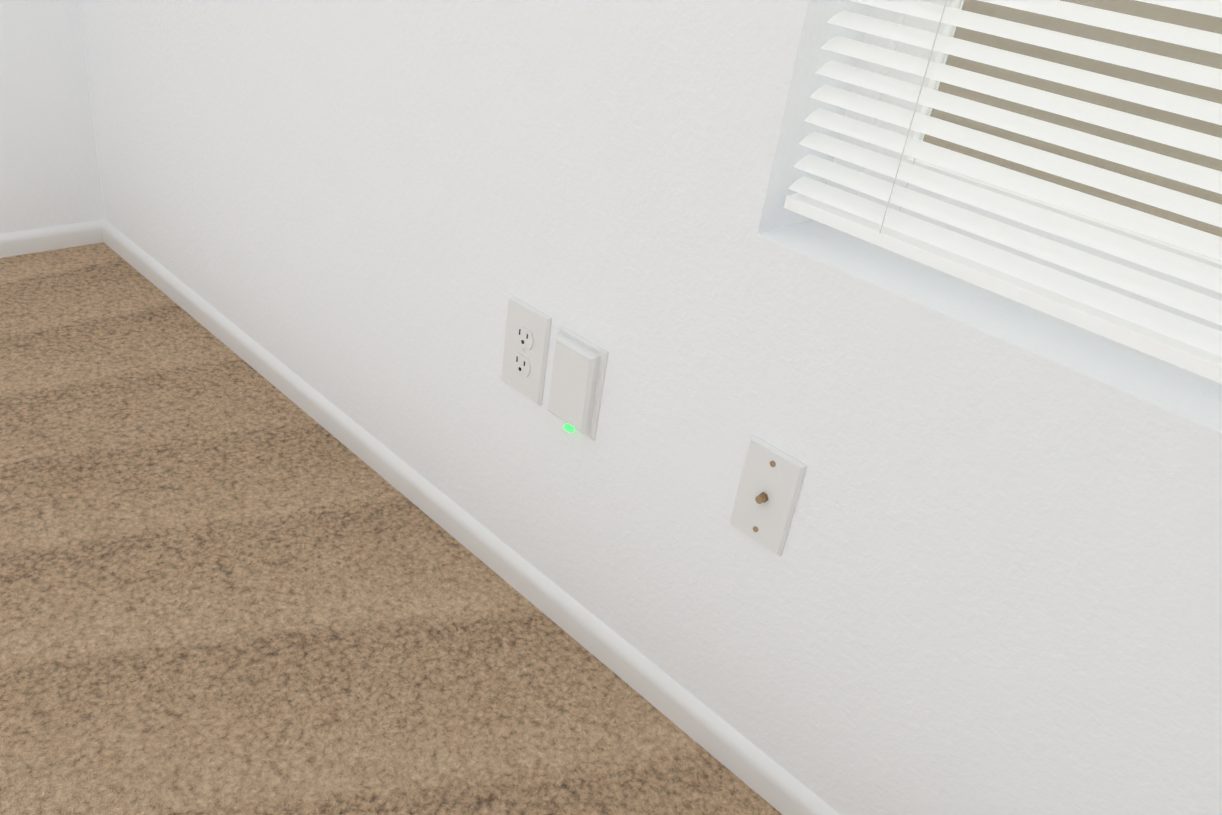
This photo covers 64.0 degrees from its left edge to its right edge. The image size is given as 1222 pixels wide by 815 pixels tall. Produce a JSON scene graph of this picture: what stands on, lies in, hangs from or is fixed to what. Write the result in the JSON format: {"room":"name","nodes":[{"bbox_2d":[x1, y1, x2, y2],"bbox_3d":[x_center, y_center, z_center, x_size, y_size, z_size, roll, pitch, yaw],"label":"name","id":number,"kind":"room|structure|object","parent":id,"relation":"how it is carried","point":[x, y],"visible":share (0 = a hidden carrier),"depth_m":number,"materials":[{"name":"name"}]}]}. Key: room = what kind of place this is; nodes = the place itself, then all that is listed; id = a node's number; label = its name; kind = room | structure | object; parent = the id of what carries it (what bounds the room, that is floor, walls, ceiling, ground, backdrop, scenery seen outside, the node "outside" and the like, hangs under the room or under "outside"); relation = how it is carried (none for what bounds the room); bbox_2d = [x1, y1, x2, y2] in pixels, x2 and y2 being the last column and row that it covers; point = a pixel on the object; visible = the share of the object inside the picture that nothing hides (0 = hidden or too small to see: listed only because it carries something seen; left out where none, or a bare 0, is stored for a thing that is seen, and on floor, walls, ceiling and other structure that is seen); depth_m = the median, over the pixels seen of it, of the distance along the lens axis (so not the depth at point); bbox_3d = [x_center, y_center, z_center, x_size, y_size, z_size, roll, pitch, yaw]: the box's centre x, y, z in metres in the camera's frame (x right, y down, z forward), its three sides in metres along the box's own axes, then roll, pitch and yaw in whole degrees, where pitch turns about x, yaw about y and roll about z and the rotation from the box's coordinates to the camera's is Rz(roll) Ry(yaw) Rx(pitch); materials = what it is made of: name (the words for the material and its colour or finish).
{"room":"empty bedroom","nodes":[
{"label":"empty bedroom","id":0,"kind":"room"},
{"bbox_2d":[0,0,104,233],"bbox_3d":[-2.270,-0.953,0.553,3.499,2.540,0.160,-21,41,-41],"label":"wall","id":1,"kind":"structure","parent":0,"point":[49,173],"depth_m":2.04,"materials":[{"name":"white paint"}]},
{"bbox_2d":[0,219,104,257],"bbox_3d":[-2.365,0.068,1.072,3.479,0.048,0.013,-21,41,-41],"label":"baseboard","id":2,"kind":"structure","parent":1,"relation":"attached to","point":[46,239],"depth_m":2.13,"materials":[{"name":"white paint"}]},
{"bbox_2d":[0,242,781,814],"bbox_3d":[-1.436,0.719,0.348,3.799,0.100,3.019,-21,41,-41],"label":"floor","id":3,"kind":"structure","parent":0,"point":[232,582],"depth_m":1.27,"materials":[{"name":"carpet"}]},
{"bbox_2d":[77,0,1221,814],"bbox_3d":[0.007,-0.819,0.942,0.160,2.540,3.019,-21,41,-41],"label":"wall","id":4,"kind":"structure","parent":0,"point":[989,582],"depth_m":1.03,"materials":[{"name":"white paint"}]},
{"bbox_2d":[102,220,839,814],"bbox_3d":[-0.209,0.187,1.453,0.013,0.048,2.699,-21,41,-41],"label":"baseboard","id":5,"kind":"structure","parent":4,"relation":"attached to","point":[756,770],"depth_m":1.39,"materials":[{"name":"white paint"}]},
{"bbox_2d":[501,294,551,404],"bbox_3d":[-0.111,-0.073,1.245,0.008,0.124,0.079,-21,41,-41],"label":"electrical outlet","id":6,"kind":"object","parent":4,"relation":"attached to","point":[527,339],"visible":1,"depth_m":1.24,"materials":[{"name":"white plastic"}]},
{"bbox_2d":[548,325,608,440],"bbox_3d":[-0.046,-0.026,1.189,0.018,0.127,0.082,-21,41,-41],"label":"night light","id":7,"kind":"object","parent":4,"relation":"attached to","point":[578,377],"visible":1,"depth_m":1.17,"materials":[{"name":"white plastic"}]},
{"bbox_2d":[730,434,806,555],"bbox_3d":[0.159,0.094,1.021,0.015,0.115,0.070,-21,41,-41],"label":"outlet","id":8,"kind":"object","parent":4,"relation":"attached to","point":[770,485],"visible":1,"depth_m":1.02,"materials":[{"name":"white plastic"}]},
{"bbox_2d":[827,0,1221,331],"bbox_3d":[0.635,-0.641,0.420,0.061,1.465,0.870,-21,41,-41],"label":"window","id":9,"kind":"structure","parent":4,"relation":"in","point":[909,21],"depth_m":0.88,"materials":[{"name":"white glass"}]},
{"bbox_2d":[784,0,1221,383],"bbox_3d":[0.568,-0.625,0.350,0.030,1.438,0.862,-21,41,-41],"label":"window blinds","id":10,"kind":"object","parent":9,"relation":"attached to","point":[1179,341],"visible":1,"depth_m":0.77,"materials":[{"name":"white plastic"}]},
{"bbox_2d":[879,0,961,232],"bbox_3d":[0.324,-0.748,0.530,0.017,1.380,0.013,-21,41,-41],"label":"blind cord","id":11,"kind":"object","parent":10,"relation":"hanging from","point":[916,107],"visible":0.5,"depth_m":0.80,"materials":[{"name":"white fabric"}]},
{"bbox_2d":[928,0,1221,236],"bbox_3d":[0.600,-0.346,0.605,0.001,0.700,0.806,-21,41,-41],"label":"screen","id":12,"kind":"object","parent":9,"relation":"attached to","point":[1177,55],"depth_m":0.84,"materials":[{"name":"grey"}]},
{"label":"outside","id":13,"kind":"structure","parent":0,"visible":0},
{"bbox_2d":[923,0,1221,236],"bbox_3d":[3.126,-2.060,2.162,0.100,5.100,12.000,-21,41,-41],"label":"window pane","id":14,"kind":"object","parent":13,"point":[1168,81],"depth_m":3.77,"materials":[{"name":"clear glass"}]}
]}

